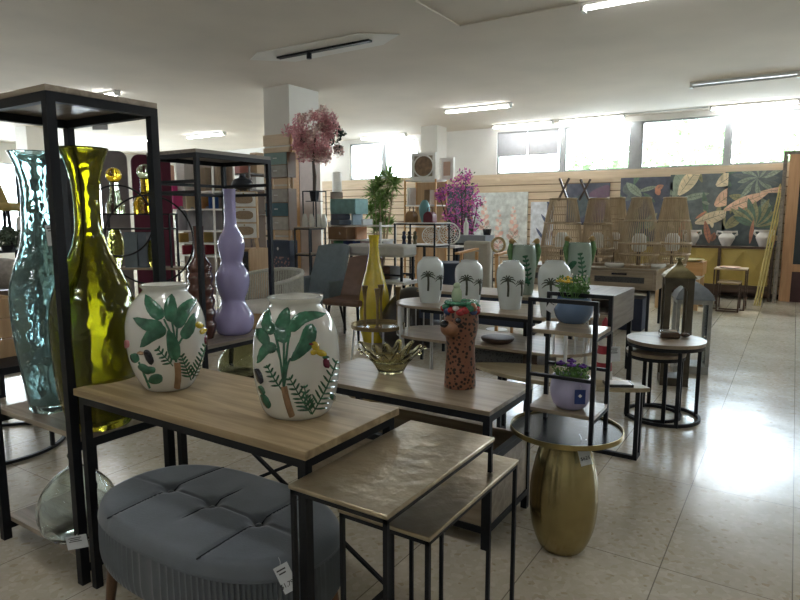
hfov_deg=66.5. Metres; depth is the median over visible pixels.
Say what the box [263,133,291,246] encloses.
trim
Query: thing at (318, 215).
bottle
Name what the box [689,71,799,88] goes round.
lamp
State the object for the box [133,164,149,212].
bottle
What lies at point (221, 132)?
lamp
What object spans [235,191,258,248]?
dresser
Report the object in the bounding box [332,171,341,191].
pillar candle
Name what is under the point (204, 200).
storage box
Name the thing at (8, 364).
table
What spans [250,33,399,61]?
trim
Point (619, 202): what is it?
wicker lamp
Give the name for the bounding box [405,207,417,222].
handbag
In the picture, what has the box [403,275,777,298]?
baseboard
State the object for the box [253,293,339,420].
ceramic vase
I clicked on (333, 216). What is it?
cushion
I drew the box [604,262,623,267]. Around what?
round dish
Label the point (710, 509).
floor
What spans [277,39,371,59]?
track
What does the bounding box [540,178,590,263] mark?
wicker lamp
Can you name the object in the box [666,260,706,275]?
wooden box
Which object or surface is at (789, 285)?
door
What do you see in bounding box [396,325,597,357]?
shelf
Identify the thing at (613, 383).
book
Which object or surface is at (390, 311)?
chair
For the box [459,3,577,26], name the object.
trim
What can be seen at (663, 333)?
wooden dish
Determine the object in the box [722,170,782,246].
canvas painting
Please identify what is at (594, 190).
canvas painting
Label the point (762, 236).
amphora
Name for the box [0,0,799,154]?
ceiling
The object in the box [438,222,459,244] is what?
plate
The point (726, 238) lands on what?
amphora
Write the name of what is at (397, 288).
candle cup
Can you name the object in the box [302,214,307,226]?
bottle
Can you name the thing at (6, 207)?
table lamp
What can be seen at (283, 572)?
price tag
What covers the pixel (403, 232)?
figurine
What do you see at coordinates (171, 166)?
storage box
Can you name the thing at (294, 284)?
chair
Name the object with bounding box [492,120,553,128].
lamp
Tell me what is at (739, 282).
table
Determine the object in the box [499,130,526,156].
roller blind
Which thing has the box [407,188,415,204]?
display box
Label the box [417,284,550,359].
console table
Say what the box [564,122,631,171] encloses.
window
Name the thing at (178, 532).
ottoman
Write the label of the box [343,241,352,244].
storage box
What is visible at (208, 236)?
tin
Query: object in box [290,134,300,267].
trim
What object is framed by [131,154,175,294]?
headboard
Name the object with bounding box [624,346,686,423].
table
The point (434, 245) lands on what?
display rack
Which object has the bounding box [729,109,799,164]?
window
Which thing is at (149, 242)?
vase
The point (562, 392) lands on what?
flower pot
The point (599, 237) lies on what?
wicker lamp
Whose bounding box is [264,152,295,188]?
dresser
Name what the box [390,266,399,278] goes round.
pot
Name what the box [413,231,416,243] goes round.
figurine
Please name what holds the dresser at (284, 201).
on the chest at (283, 250)
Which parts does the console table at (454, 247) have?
leg, leg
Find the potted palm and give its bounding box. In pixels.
[360,159,403,298]
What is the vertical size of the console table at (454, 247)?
0.984 m
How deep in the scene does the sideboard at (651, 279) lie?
7.44 m
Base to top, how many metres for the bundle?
1.944 m
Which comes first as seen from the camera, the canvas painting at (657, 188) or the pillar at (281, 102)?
the pillar at (281, 102)
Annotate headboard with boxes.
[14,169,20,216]
[60,158,71,256]
[100,151,134,294]
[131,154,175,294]
[464,241,492,287]
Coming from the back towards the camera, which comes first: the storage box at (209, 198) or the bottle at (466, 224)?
the storage box at (209, 198)
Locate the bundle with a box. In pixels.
[754,184,780,305]
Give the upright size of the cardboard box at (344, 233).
0.182 m
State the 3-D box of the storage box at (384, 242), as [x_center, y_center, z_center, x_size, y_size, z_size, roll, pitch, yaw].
[-0.211,-0.845,9.221,0.079,0.123,0.260,5,9,32]
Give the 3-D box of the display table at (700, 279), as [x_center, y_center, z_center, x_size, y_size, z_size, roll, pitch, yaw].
[4.361,-0.152,9.511,0.600,0.520,0.600,5,9,32]
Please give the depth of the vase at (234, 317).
4.60 m
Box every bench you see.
[0,289,7,397]
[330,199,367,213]
[349,243,415,281]
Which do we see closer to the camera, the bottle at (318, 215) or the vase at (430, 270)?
the vase at (430, 270)
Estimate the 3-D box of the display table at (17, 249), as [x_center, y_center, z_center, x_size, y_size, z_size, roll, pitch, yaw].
[-3.629,0.106,5.465,0.304,1.106,0.620,5,9,32]
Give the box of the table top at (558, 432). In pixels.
[510,411,624,450]
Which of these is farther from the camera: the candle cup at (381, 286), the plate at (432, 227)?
the plate at (432, 227)
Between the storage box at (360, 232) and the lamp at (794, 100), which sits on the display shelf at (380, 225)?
the storage box at (360, 232)
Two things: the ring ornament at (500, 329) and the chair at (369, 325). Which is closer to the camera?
the chair at (369, 325)
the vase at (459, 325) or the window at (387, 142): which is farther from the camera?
the window at (387, 142)
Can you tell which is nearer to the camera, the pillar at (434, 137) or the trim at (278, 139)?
the trim at (278, 139)
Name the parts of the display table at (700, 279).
leg, leg, leg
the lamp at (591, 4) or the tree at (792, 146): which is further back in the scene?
the tree at (792, 146)
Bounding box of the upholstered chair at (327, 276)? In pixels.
[304,243,350,324]
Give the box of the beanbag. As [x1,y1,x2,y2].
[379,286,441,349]
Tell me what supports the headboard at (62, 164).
on the floor
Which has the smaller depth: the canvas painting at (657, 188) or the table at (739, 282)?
the table at (739, 282)
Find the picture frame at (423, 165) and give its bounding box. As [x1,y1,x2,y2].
[411,152,436,179]
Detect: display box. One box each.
[235,166,247,172]
[252,177,263,189]
[330,192,342,243]
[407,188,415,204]
[424,190,434,204]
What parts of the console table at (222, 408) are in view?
leg, leg, rail, leg, rail, foot rail, leg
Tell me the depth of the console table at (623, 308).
5.29 m
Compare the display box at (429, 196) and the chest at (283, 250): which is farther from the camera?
the display box at (429, 196)
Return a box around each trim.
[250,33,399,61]
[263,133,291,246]
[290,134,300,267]
[299,156,320,275]
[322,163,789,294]
[382,114,731,177]
[411,0,459,26]
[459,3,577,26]
[555,107,707,120]
[772,151,799,302]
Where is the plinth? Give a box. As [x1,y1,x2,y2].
[274,271,291,292]
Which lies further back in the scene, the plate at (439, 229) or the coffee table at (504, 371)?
the plate at (439, 229)
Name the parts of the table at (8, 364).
leg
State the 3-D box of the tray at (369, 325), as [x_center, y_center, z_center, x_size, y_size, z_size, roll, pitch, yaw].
[-0.173,0.200,4.808,0.426,0.030,0.426,5,9,32]
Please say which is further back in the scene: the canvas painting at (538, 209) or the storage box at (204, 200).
the canvas painting at (538, 209)
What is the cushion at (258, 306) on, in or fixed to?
on the chair at (294, 284)
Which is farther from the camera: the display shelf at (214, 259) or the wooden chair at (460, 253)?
the display shelf at (214, 259)
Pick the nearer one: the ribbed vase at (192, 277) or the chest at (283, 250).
the ribbed vase at (192, 277)
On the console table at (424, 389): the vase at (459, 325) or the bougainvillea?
the vase at (459, 325)
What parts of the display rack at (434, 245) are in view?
post, post, shelf rail, post, post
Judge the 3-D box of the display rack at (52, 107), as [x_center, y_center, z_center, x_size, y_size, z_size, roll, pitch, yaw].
[-1.362,0.129,2.561,0.640,1.850,0.440,5,9,32]
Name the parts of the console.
leg, leg, rail, drawer, post, leg, leg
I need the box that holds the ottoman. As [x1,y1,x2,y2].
[97,465,339,599]
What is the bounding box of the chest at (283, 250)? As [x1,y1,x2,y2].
[267,240,297,267]
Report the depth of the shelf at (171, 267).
6.25 m
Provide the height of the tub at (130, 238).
0.366 m
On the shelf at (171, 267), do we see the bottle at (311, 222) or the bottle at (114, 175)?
the bottle at (114, 175)
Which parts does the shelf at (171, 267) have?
post, post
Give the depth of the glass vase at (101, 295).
2.27 m
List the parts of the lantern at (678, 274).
corner post, corner post, arched panel, corner post, corner post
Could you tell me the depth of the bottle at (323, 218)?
8.16 m
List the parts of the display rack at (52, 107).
post, shelf rail, shelf rail, shelf rail, post, post, shelf rail, shelf rail, shelf rail, post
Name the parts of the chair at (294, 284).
rail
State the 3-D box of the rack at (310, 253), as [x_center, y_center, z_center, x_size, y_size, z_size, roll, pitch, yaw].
[-1.216,-0.363,8.328,0.273,1.259,0.340,5,9,32]
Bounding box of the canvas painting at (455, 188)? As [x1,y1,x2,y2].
[447,186,473,244]
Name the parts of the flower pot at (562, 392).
stem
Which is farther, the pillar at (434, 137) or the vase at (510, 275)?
the pillar at (434, 137)
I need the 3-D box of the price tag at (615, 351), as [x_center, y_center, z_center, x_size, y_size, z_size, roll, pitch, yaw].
[1.274,0.309,3.619,0.063,0.113,0.014,0,8,3]
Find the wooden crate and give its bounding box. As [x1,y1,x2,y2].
[0,295,16,357]
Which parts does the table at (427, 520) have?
leg, leg, leg, leg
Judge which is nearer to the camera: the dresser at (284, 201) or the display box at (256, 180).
the dresser at (284, 201)
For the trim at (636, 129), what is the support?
attached to the wall at (475, 150)
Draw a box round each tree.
[281,104,346,200]
[553,146,627,169]
[618,119,753,167]
[758,133,799,161]
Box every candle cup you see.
[362,285,367,325]
[374,288,379,327]
[378,284,383,318]
[395,286,400,324]
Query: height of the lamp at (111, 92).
0.075 m
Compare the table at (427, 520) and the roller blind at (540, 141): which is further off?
the roller blind at (540, 141)
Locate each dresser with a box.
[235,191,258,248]
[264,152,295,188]
[265,188,296,239]
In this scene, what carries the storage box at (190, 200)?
on the display shelf at (214, 259)
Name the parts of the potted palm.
cane stem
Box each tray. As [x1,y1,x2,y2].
[351,319,404,331]
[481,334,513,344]
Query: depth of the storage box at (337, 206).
9.02 m
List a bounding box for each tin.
[178,233,188,241]
[203,232,212,241]
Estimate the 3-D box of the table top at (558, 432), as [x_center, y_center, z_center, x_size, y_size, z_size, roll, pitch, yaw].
[0.693,0.534,2.544,0.458,0.020,0.458,5,9,32]
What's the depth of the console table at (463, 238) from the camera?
9.09 m
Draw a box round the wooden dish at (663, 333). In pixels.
[658,329,689,338]
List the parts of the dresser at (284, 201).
drawer, drawer, drawer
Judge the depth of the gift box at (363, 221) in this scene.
9.14 m
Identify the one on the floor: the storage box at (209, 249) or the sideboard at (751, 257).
the sideboard at (751, 257)
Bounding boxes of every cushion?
[245,298,268,313]
[330,219,350,224]
[331,214,349,219]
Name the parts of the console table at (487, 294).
leg, panel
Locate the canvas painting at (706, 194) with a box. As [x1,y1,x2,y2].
[667,173,728,247]
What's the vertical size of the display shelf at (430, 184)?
2.017 m
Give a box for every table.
[0,248,19,374]
[0,356,65,464]
[73,368,398,599]
[288,420,494,599]
[312,358,531,550]
[338,452,518,599]
[343,278,416,326]
[412,245,463,286]
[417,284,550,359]
[456,235,493,287]
[475,362,649,460]
[510,411,624,556]
[543,285,634,368]
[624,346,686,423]
[625,332,706,428]
[655,275,703,310]
[712,266,748,310]
[715,280,741,312]
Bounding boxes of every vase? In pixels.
[6,149,62,413]
[35,453,113,544]
[48,145,134,431]
[107,230,123,266]
[124,282,207,391]
[148,240,152,266]
[187,226,216,338]
[215,189,253,335]
[218,343,253,377]
[231,174,252,190]
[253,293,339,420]
[359,235,389,342]
[417,256,443,302]
[440,282,480,389]
[455,259,482,303]
[496,260,524,309]
[507,238,540,294]
[538,260,570,317]
[563,236,596,290]
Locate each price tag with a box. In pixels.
[45,225,51,245]
[65,534,88,549]
[273,557,292,594]
[578,434,592,466]
[611,345,619,360]
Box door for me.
[778,154,799,301]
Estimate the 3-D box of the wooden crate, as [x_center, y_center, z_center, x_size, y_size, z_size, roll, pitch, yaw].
[-2.507,0.169,3.657,0.247,0.353,0.340,5,9,32]
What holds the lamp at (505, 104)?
attached to the ceiling
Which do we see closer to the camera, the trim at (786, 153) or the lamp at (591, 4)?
the lamp at (591, 4)
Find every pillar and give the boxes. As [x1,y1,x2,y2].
[14,126,44,150]
[263,84,318,239]
[421,125,446,182]
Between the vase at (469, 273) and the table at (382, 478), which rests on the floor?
the table at (382, 478)
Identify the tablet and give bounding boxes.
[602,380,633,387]
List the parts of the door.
panel, glass pane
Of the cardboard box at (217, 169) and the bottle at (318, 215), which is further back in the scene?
the cardboard box at (217, 169)
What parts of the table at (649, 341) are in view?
leg, leg, leg, leg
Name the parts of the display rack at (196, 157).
post, shelf rail, cross rail, cross rail, shelf rail, cross rail, cross rail, post, post, shelf rail, shelf rail, shelf rail, cross rail, cross rail, post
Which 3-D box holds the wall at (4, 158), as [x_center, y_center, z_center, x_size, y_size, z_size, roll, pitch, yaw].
[-12.424,-1.891,12.145,0.200,3.250,17.200,5,9,32]
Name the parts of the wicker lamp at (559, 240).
lamp shade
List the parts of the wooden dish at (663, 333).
handle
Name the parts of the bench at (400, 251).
seat, leg, leg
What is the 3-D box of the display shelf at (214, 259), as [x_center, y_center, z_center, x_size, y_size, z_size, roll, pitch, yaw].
[-3.287,-1.124,9.940,1.319,2.328,0.450,5,9,32]
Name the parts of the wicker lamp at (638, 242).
lamp shade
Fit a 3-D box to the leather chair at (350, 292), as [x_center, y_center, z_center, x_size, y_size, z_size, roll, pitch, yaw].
[-0.517,-0.030,7.078,0.480,0.942,0.689,4,9,26]
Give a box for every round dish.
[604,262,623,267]
[644,262,666,268]
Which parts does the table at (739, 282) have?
leg, leg, leg, leg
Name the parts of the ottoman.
leg, leg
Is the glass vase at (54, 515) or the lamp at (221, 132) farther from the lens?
the lamp at (221, 132)
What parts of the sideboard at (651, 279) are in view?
cane panel, drawer, leg, leg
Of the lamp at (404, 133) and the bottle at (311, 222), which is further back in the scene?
the lamp at (404, 133)
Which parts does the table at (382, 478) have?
leg, leg, leg, leg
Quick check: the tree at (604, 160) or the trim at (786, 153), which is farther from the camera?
the tree at (604, 160)
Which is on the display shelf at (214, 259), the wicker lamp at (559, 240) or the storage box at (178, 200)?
the storage box at (178, 200)
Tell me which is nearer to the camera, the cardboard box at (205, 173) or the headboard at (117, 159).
the headboard at (117, 159)
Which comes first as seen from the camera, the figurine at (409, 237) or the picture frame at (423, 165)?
the figurine at (409, 237)
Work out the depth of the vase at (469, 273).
4.35 m
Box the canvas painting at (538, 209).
[530,202,553,244]
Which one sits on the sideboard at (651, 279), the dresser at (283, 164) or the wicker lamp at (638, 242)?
the wicker lamp at (638, 242)
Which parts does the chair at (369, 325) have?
leg, leg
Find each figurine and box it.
[402,231,405,243]
[407,231,411,243]
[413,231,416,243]
[596,317,611,379]
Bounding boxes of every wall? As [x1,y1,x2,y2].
[0,142,134,259]
[170,103,799,261]
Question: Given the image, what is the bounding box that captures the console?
[396,297,599,370]
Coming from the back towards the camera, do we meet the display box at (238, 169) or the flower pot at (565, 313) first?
the display box at (238, 169)
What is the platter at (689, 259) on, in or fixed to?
on the wooden box at (698, 268)
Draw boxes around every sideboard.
[534,261,668,331]
[628,244,774,301]
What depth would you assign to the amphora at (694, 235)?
10.69 m
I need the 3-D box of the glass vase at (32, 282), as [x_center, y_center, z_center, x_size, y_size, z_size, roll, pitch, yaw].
[-1.488,-0.068,2.547,0.259,1.074,0.259,5,9,32]
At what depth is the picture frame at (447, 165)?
10.25 m
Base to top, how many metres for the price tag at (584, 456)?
0.126 m
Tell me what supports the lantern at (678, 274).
on the floor
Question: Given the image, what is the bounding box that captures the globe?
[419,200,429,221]
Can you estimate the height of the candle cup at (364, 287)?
0.315 m
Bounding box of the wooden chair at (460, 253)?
[455,248,512,332]
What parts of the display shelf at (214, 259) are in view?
post, post, post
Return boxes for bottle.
[105,167,125,212]
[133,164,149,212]
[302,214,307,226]
[308,214,314,226]
[315,214,320,226]
[321,214,326,226]
[463,218,468,234]
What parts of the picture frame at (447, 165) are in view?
panel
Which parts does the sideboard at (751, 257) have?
door, door, door, panel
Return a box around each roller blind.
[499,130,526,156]
[528,128,558,154]
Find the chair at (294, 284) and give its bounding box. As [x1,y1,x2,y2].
[245,267,304,313]
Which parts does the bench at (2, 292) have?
leg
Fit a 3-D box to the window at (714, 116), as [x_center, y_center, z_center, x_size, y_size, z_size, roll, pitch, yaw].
[5.102,-2.837,11.021,1.410,0.870,0.070,5,9,32]
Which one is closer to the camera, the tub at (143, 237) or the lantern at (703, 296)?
the lantern at (703, 296)
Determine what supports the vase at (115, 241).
on the shelf at (171, 267)
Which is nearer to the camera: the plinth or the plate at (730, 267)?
the plinth
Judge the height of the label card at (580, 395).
0.073 m
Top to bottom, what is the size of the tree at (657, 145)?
4.008 m
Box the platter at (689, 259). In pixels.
[664,257,704,261]
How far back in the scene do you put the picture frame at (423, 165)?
10.24 m
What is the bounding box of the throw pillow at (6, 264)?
[0,258,14,289]
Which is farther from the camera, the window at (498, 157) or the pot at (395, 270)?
the window at (498, 157)
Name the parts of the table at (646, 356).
leg, leg, leg, leg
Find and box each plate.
[422,226,439,243]
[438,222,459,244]
[719,266,741,268]
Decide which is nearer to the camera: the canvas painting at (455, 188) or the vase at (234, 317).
the vase at (234, 317)
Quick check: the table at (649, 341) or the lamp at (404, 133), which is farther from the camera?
the lamp at (404, 133)
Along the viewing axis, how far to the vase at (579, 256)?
5.18 m
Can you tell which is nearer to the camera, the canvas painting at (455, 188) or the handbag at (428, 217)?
the handbag at (428, 217)
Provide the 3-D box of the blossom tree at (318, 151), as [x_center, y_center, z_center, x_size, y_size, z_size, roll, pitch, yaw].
[-1.139,-1.951,8.116,0.818,1.252,0.635,5,9,32]
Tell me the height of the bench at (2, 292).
0.883 m
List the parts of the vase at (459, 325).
crown flower, crown flower, crown flower, crown flower, crown flower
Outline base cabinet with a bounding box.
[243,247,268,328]
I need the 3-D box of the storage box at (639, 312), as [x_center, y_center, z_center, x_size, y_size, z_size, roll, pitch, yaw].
[2.697,0.139,7.829,0.850,0.400,0.370,5,9,32]
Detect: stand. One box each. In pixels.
[302,191,326,226]
[524,291,613,444]
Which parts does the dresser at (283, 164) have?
drawer, drawer, leg, leg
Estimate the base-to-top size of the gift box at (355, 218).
0.165 m
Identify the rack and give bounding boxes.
[0,83,175,585]
[146,148,274,370]
[294,227,326,309]
[394,222,449,294]
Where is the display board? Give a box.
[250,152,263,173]
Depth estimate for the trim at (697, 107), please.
10.70 m
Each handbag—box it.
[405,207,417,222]
[423,207,436,222]
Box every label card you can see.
[546,296,557,312]
[574,389,585,403]
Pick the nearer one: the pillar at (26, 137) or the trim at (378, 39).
the trim at (378, 39)
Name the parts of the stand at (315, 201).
post, post, post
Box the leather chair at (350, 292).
[323,255,383,343]
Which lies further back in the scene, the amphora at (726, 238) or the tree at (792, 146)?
the tree at (792, 146)
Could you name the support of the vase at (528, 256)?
on the console table at (487, 294)
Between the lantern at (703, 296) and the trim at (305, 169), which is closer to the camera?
the lantern at (703, 296)
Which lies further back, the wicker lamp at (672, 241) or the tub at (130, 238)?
the wicker lamp at (672, 241)
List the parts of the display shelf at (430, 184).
post, post, panel, post, post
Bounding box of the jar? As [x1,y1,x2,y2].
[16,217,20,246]
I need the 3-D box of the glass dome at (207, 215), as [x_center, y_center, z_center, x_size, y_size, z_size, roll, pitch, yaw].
[-3.096,-1.325,9.861,0.212,0.386,0.212,5,9,32]
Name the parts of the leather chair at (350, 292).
seat, leg, leg, backrest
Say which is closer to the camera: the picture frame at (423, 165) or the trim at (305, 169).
the trim at (305, 169)
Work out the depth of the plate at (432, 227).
8.95 m
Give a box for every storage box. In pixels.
[170,165,174,179]
[171,186,182,208]
[176,163,193,190]
[182,245,191,253]
[186,196,194,208]
[201,197,208,208]
[205,245,214,253]
[208,197,218,208]
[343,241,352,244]
[355,227,366,238]
[382,241,392,243]
[618,295,646,331]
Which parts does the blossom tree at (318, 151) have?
pot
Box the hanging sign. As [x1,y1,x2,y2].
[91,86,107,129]
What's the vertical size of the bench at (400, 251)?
0.437 m
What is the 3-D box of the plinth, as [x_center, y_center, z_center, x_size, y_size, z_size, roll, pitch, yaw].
[-1.653,-0.104,8.544,0.532,0.687,0.210,5,9,32]
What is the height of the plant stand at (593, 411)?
0.557 m
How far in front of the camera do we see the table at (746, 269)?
9.27 m
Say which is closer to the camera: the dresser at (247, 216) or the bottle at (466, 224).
the dresser at (247, 216)
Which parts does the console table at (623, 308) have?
drawer, panel, leg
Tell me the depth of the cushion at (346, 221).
9.08 m
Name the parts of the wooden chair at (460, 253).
armrest, leg, armrest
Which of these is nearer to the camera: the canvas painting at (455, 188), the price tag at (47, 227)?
the price tag at (47, 227)
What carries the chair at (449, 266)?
on the floor
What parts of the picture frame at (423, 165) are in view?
panel, oval moulding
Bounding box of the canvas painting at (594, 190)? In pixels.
[567,183,609,224]
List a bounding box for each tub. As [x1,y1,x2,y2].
[123,232,138,267]
[137,232,150,267]
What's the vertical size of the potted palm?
2.350 m
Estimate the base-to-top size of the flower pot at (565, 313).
0.213 m
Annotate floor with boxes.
[0,262,799,599]
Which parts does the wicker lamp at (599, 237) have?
lamp shade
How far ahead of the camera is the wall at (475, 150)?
13.18 m
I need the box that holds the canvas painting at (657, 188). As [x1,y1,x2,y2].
[620,176,672,246]
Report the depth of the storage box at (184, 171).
9.70 m
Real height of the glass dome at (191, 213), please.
0.370 m
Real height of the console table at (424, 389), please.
0.610 m
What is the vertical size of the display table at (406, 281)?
0.624 m
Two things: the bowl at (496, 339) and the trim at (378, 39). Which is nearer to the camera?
the bowl at (496, 339)
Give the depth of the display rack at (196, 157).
4.45 m
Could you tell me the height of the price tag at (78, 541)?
0.070 m
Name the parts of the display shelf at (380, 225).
post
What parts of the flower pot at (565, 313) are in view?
stem, pot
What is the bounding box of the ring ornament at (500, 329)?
[486,237,507,331]
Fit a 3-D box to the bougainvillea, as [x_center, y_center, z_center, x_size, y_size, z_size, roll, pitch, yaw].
[0.961,-1.036,9.853,0.826,2.178,0.428,-1,8,-10]
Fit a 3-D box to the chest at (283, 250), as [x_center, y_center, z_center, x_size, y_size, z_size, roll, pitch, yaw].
[-1.642,-0.639,8.488,0.432,0.389,0.170,5,9,32]
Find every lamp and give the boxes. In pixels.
[99,90,120,95]
[117,138,146,144]
[186,131,226,138]
[360,132,407,139]
[444,102,511,113]
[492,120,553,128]
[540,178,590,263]
[558,113,625,123]
[580,0,641,13]
[582,198,613,265]
[600,197,627,261]
[618,197,660,268]
[654,197,691,267]
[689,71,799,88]
[710,98,799,110]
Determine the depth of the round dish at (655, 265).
7.42 m
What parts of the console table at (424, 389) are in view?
rail, box frame, leg, rail, leg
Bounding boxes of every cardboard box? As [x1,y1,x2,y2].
[200,167,213,190]
[215,166,220,190]
[328,227,354,239]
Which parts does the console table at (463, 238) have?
leg, leg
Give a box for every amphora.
[683,230,701,244]
[716,231,737,245]
[753,230,773,246]
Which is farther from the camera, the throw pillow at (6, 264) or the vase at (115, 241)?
the vase at (115, 241)
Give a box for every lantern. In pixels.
[657,257,696,386]
[669,278,714,374]
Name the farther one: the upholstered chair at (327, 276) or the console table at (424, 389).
the upholstered chair at (327, 276)
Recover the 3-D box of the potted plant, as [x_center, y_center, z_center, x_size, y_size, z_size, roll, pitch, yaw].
[-3.323,-0.523,5.176,0.230,0.220,0.206,5,9,32]
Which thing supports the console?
on the floor
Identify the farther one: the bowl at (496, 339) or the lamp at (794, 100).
the lamp at (794, 100)
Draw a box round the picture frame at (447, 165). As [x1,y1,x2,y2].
[439,157,454,179]
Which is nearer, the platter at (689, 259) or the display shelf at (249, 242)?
the platter at (689, 259)
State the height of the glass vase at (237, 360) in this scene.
0.329 m
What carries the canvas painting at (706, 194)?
attached to the wall at (475, 150)
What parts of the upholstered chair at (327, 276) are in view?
armrest, seat, backrest, armrest, leg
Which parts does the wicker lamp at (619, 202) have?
lamp shade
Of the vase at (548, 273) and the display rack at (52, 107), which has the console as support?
the vase at (548, 273)
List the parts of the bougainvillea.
stem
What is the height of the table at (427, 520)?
0.620 m
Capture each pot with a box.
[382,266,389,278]
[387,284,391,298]
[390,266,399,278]
[483,229,491,234]
[550,358,590,410]
[554,273,593,323]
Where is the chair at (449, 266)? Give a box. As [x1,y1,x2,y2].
[441,261,459,284]
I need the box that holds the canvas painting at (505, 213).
[472,192,527,254]
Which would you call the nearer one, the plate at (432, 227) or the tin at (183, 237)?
the plate at (432, 227)
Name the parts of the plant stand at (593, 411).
post, post, rail, rail, post, post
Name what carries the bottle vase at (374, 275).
on the floor
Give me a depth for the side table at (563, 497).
2.48 m
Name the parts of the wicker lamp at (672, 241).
lamp shade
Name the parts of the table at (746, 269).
leg, leg, foot rail, leg, leg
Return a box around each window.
[350,142,381,179]
[385,139,417,177]
[497,128,560,173]
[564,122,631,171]
[640,114,727,168]
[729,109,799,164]
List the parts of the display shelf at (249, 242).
post, panel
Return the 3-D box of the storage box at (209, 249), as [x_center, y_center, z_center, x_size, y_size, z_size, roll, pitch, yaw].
[-3.092,-0.829,9.929,0.030,0.166,0.180,5,9,32]
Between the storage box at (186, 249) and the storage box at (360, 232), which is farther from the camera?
the storage box at (186, 249)
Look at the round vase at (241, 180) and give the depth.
7.36 m
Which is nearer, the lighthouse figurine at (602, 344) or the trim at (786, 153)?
the lighthouse figurine at (602, 344)
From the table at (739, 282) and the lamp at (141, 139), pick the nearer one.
the table at (739, 282)
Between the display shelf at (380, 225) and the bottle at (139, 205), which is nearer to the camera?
the bottle at (139, 205)
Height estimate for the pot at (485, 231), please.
0.090 m
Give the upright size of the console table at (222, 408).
0.780 m
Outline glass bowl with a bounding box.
[357,339,426,374]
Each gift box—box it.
[351,214,362,224]
[361,219,372,224]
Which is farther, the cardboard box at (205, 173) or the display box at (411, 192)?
the display box at (411, 192)
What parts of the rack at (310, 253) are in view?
post, post, post, post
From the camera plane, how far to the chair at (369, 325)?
4.83 m
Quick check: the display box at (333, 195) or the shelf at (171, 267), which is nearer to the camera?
the shelf at (171, 267)
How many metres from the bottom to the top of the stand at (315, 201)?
0.479 m
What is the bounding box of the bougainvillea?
[434,167,485,244]
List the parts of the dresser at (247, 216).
cane panel, cane panel, cane panel, drawer, drawer, drawer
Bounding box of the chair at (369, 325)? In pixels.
[349,284,404,401]
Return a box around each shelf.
[100,184,193,283]
[173,165,234,306]
[235,166,266,247]
[328,222,396,306]
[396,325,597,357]
[404,179,447,287]
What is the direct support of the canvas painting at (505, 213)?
attached to the wall at (475, 150)
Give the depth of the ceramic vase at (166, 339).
2.12 m
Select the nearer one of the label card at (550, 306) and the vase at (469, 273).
the label card at (550, 306)
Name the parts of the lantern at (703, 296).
corner post, corner post, frame, corner post, glass pane, corner post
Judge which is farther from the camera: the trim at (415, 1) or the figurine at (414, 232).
the figurine at (414, 232)
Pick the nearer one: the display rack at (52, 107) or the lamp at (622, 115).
the display rack at (52, 107)

